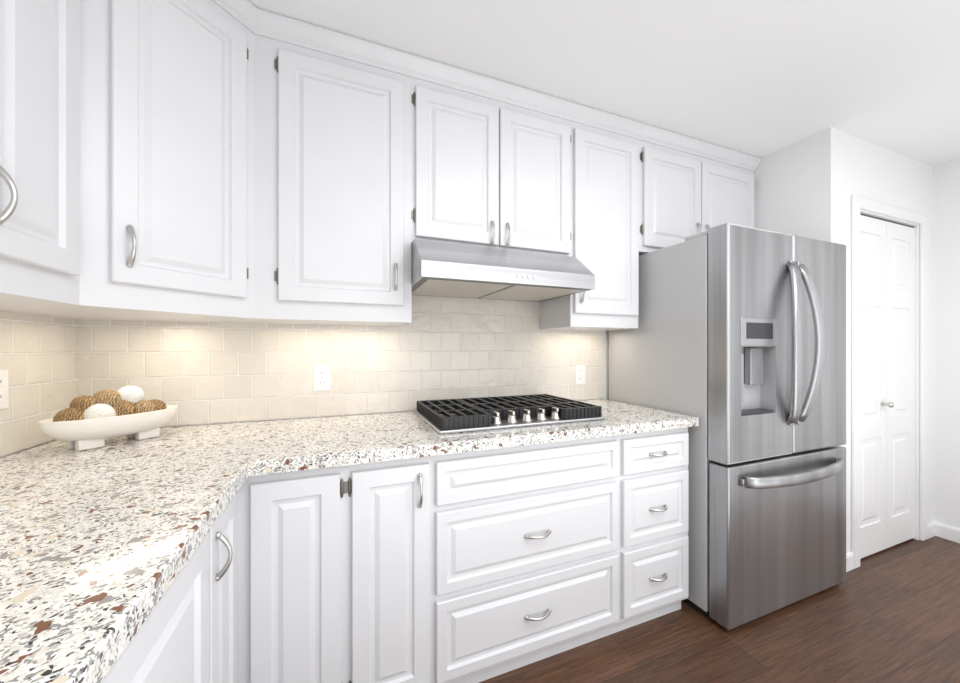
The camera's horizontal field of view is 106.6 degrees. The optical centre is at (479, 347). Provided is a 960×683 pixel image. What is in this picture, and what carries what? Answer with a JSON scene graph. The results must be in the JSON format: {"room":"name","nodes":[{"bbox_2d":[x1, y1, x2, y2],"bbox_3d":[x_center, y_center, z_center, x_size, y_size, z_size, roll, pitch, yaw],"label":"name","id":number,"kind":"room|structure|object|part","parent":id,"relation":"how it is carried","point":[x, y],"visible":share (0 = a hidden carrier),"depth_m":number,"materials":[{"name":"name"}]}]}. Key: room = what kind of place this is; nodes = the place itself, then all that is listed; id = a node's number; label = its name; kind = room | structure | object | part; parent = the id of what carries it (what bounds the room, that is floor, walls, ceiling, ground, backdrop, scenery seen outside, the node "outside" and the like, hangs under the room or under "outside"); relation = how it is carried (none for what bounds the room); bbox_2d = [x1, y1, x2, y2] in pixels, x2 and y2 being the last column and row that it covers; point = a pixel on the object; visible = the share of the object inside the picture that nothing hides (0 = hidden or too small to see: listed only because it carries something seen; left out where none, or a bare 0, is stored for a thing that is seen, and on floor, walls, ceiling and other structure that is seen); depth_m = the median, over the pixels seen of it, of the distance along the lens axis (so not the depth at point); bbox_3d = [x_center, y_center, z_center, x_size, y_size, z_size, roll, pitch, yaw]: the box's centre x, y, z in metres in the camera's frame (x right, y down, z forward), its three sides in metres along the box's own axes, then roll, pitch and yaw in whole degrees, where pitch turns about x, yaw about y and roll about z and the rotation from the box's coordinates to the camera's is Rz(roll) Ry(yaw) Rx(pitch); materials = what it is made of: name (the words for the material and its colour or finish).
{"room":"kitchen","nodes":[
{"label":"kitchen","id":0,"kind":"room"},
{"bbox_2d":[0,440,55,458],"bbox_3d":[-0.713,0.019,-0.859,0.100,2.440,4.700,0,0,-21],"label":"wall","id":1,"kind":"structure","parent":0,"point":[27,449],"depth_m":1.13,"materials":[{"name":"tile"}]},
{"bbox_2d":[0,311,83,456],"bbox_3d":[-0.933,-0.077,-0.140,0.014,0.788,3.200,0,0,-21],"label":"backsplash","id":2,"kind":"structure","parent":1,"relation":"attached to","point":[42,357],"depth_m":1.15,"materials":[{"name":"tile"}]},
{"bbox_2d":[159,330,608,427],"bbox_3d":[0.602,0.019,2.231,4.797,2.440,0.100,0,0,-21],"label":"wall","id":3,"kind":"structure","parent":0,"point":[606,364],"depth_m":2.25,"materials":[{"name":"paint"}]},
{"bbox_2d":[84,295,603,426],"bbox_3d":[-0.357,-0.077,1.795,2.433,0.788,0.013,0,0,-21],"label":"backsplash","id":4,"kind":"structure","parent":3,"relation":"attached to","point":[437,348],"depth_m":1.68,"materials":[{"name":"tile"}]},
{"bbox_2d":[248,0,959,166],"bbox_3d":[1.457,-1.231,0.042,4.797,0.060,4.800,0,0,-21],"label":"ceiling","id":5,"kind":"structure","parent":0,"point":[760,78],"depth_m":1.47,"materials":[{"name":"paint"}]},
{"bbox_2d":[0,0,95,311],"bbox_3d":[-1.083,-0.653,0.697,0.335,1.090,0.313,0,0,-21],"label":"upper cabinet","id":6,"kind":"object","parent":5,"relation":"hanging from","point":[48,47],"depth_m":0.78,"materials":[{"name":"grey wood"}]},
{"bbox_2d":[0,0,255,322],"bbox_3d":[-1.112,-0.653,1.179,0.632,1.090,0.607,0,0,-21],"label":"upper cabinet","id":7,"kind":"object","parent":5,"relation":"hanging from","point":[212,160],"depth_m":1.07,"materials":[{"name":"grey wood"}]},
{"bbox_2d":[248,8,415,325],"bbox_3d":[-0.604,-0.653,1.531,0.570,1.090,0.322,0,0,-21],"label":"upper cabinet","id":8,"kind":"object","parent":5,"relation":"hanging from","point":[336,111],"depth_m":1.38,"materials":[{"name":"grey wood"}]},
{"bbox_2d":[416,56,503,248],"bbox_3d":[-0.154,-0.822,1.707,0.397,0.751,0.322,0,0,-21],"label":"upper cabinet","id":9,"kind":"object","parent":5,"relation":"hanging from","point":[460,112],"depth_m":1.56,"materials":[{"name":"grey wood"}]},
{"bbox_2d":[412,239,594,301],"bbox_3d":[0.063,-0.353,1.698,0.791,0.182,0.489,0,0,-21],"label":"range hood","id":10,"kind":"object","parent":9,"relation":"attached to","point":[440,269],"visible":0.96,"depth_m":1.52,"materials":[{"name":"silver metal"}]},
{"bbox_2d":[504,82,575,256],"bbox_3d":[0.216,-0.822,1.851,0.398,0.751,0.322,0,0,-21],"label":"upper cabinet","id":11,"kind":"object","parent":5,"relation":"hanging from","point":[540,128],"depth_m":1.71,"materials":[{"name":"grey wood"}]},
{"bbox_2d":[540,104,643,330],"bbox_3d":[0.607,-0.653,2.003,0.440,1.090,0.322,0,0,-21],"label":"upper cabinet","id":12,"kind":"object","parent":5,"relation":"hanging from","point":[609,147],"depth_m":1.86,"materials":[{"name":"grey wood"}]},
{"bbox_2d":[644,124,707,253],"bbox_3d":[1.029,-0.864,2.168,0.466,0.668,0.322,0,0,-21],"label":"upper cabinet","id":13,"kind":"object","parent":5,"relation":"hanging from","point":[675,164],"depth_m":2.02,"materials":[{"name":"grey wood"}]},
{"bbox_2d":[708,143,759,228],"bbox_3d":[1.480,-0.864,2.344,0.503,0.668,0.322,0,0,-21],"label":"upper cabinet","id":14,"kind":"object","parent":5,"relation":"hanging from","point":[730,172],"depth_m":2.19,"materials":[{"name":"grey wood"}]},
{"bbox_2d":[479,536,959,682],"bbox_3d":[1.457,1.269,0.042,4.797,0.060,4.800,0,0,-21],"label":"floor","id":15,"kind":"structure","parent":0,"point":[890,614],"depth_m":1.51,"materials":[{"name":"brown wood"}]},
{"bbox_2d":[101,515,220,682],"bbox_3d":[-0.811,0.799,0.451,0.664,0.880,0.422,0,0,-21],"label":"base cabinet","id":16,"kind":"object","parent":15,"relation":"on","point":[179,641],"depth_m":0.65,"materials":[{"name":"white wood"}]},
{"bbox_2d":[221,482,244,682],"bbox_3d":[-0.939,0.799,0.777,0.664,0.880,0.278,0,0,-21],"label":"base cabinet","id":17,"kind":"object","parent":15,"relation":"on","point":[233,516],"depth_m":0.93,"materials":[{"name":"white wood"}]},
{"bbox_2d":[253,465,352,682],"bbox_3d":[-0.648,0.799,1.353,0.256,0.880,0.622,0,0,-21],"label":"base cabinet","id":18,"kind":"object","parent":15,"relation":"on","point":[303,519],"depth_m":1.07,"materials":[{"name":"white wood"}]},
{"bbox_2d":[0,420,275,682],"bbox_3d":[-0.609,0.339,-0.029,0.678,0.040,3.211,0,0,-21],"label":"countertop","id":19,"kind":"structure","parent":18,"relation":"on","point":[99,546],"depth_m":0.62,"materials":[{"name":"stone"}]},
{"bbox_2d":[37,386,177,450],"bbox_3d":[-1.230,0.225,1.210,0.276,0.186,0.276,0,0,-21],"label":"bowl","id":20,"kind":"object","parent":19,"relation":"on","point":[86,422],"visible":1,"depth_m":1.15,"materials":[{"name":"white ceramic"}]},
{"bbox_2d":[353,455,436,682],"bbox_3d":[-0.400,0.799,1.449,0.276,0.880,0.622,0,0,-21],"label":"base cabinet","id":21,"kind":"object","parent":15,"relation":"on","point":[395,501],"depth_m":1.17,"materials":[{"name":"white wood"}]},
{"bbox_2d":[437,434,628,682],"bbox_3d":[0.105,0.799,1.647,0.809,0.880,0.622,0,0,-21],"label":"base cabinet","id":22,"kind":"object","parent":15,"relation":"on","point":[473,566],"depth_m":1.35,"materials":[{"name":"white wood"}]},
{"bbox_2d":[244,399,698,474],"bbox_3d":[0.070,0.339,1.620,1.764,0.040,0.633,0,0,-21],"label":"countertop","id":23,"kind":"structure","parent":22,"relation":"on","point":[290,445],"depth_m":1.32,"materials":[{"name":"stone"}]},
{"bbox_2d":[414,394,604,433],"bbox_3d":[0.117,0.288,1.678,0.760,0.059,0.487,0,0,-21],"label":"cooktop","id":24,"kind":"object","parent":23,"relation":"in","point":[445,416],"visible":1,"depth_m":1.54,"materials":[{"name":"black metal"}]},
{"bbox_2d":[629,427,688,627],"bbox_3d":[0.674,0.799,1.869,0.412,0.880,0.622,0,0,-21],"label":"base cabinet","id":25,"kind":"object","parent":15,"relation":"on","point":[658,460],"depth_m":1.59,"materials":[{"name":"white wood"}]},
{"bbox_2d":[609,223,845,629],"bbox_3d":[1.369,0.350,2.010,0.910,1.778,0.809,0,0,-21],"label":"fridge","id":26,"kind":"object","parent":15,"relation":"on","point":[734,342],"visible":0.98,"depth_m":1.67,"materials":[{"name":"grey metal"}]},
{"bbox_2d":[754,127,932,552],"bbox_3d":[2.335,0.019,2.483,1.185,2.440,0.690,0,0,-21],"label":"wall","id":27,"kind":"structure","parent":0,"point":[809,187],"depth_m":2.09,"materials":[{"name":"paint"}]},
{"bbox_2d":[860,213,914,558],"bbox_3d":[2.488,0.220,2.182,0.713,2.013,0.084,0,0,-21],"label":"closet door","id":28,"kind":"structure","parent":27,"relation":"in","point":[887,383],"depth_m":2.19,"materials":[{"name":"white wood"}]},
{"bbox_3d":[2.446,0.339,2.147,0.034,0.034,0.050,0,0,-21],"label":"knob","id":29,"kind":"part","parent":28,"relation":"part of","materials":[{"name":"silver metal"}]},
{"bbox_2d":[851,195,927,568],"bbox_3d":[2.476,0.190,2.213,0.861,2.098,0.116,0,0,-21],"label":"door frame","id":30,"kind":"structure","parent":27,"relation":"attached to","point":[858,203],"depth_m":2.23,"materials":[{"name":"white wood"}]},
{"bbox_2d":[933,159,959,528],"bbox_3d":[3.663,0.019,0.849,0.100,2.440,4.700,0,0,-21],"label":"wall","id":31,"kind":"structure","parent":0,"point":[946,343],"depth_m":2.33,"materials":[{"name":"paint"}]},
{"bbox_2d":[930,521,959,542],"bbox_3d":[3.718,1.194,0.554,0.012,0.090,3.910,0,0,-21],"label":"baseboard","id":32,"kind":"structure","parent":31,"relation":"attached to","point":[945,531],"depth_m":2.33,"materials":[{"name":"white wood"}]}
]}

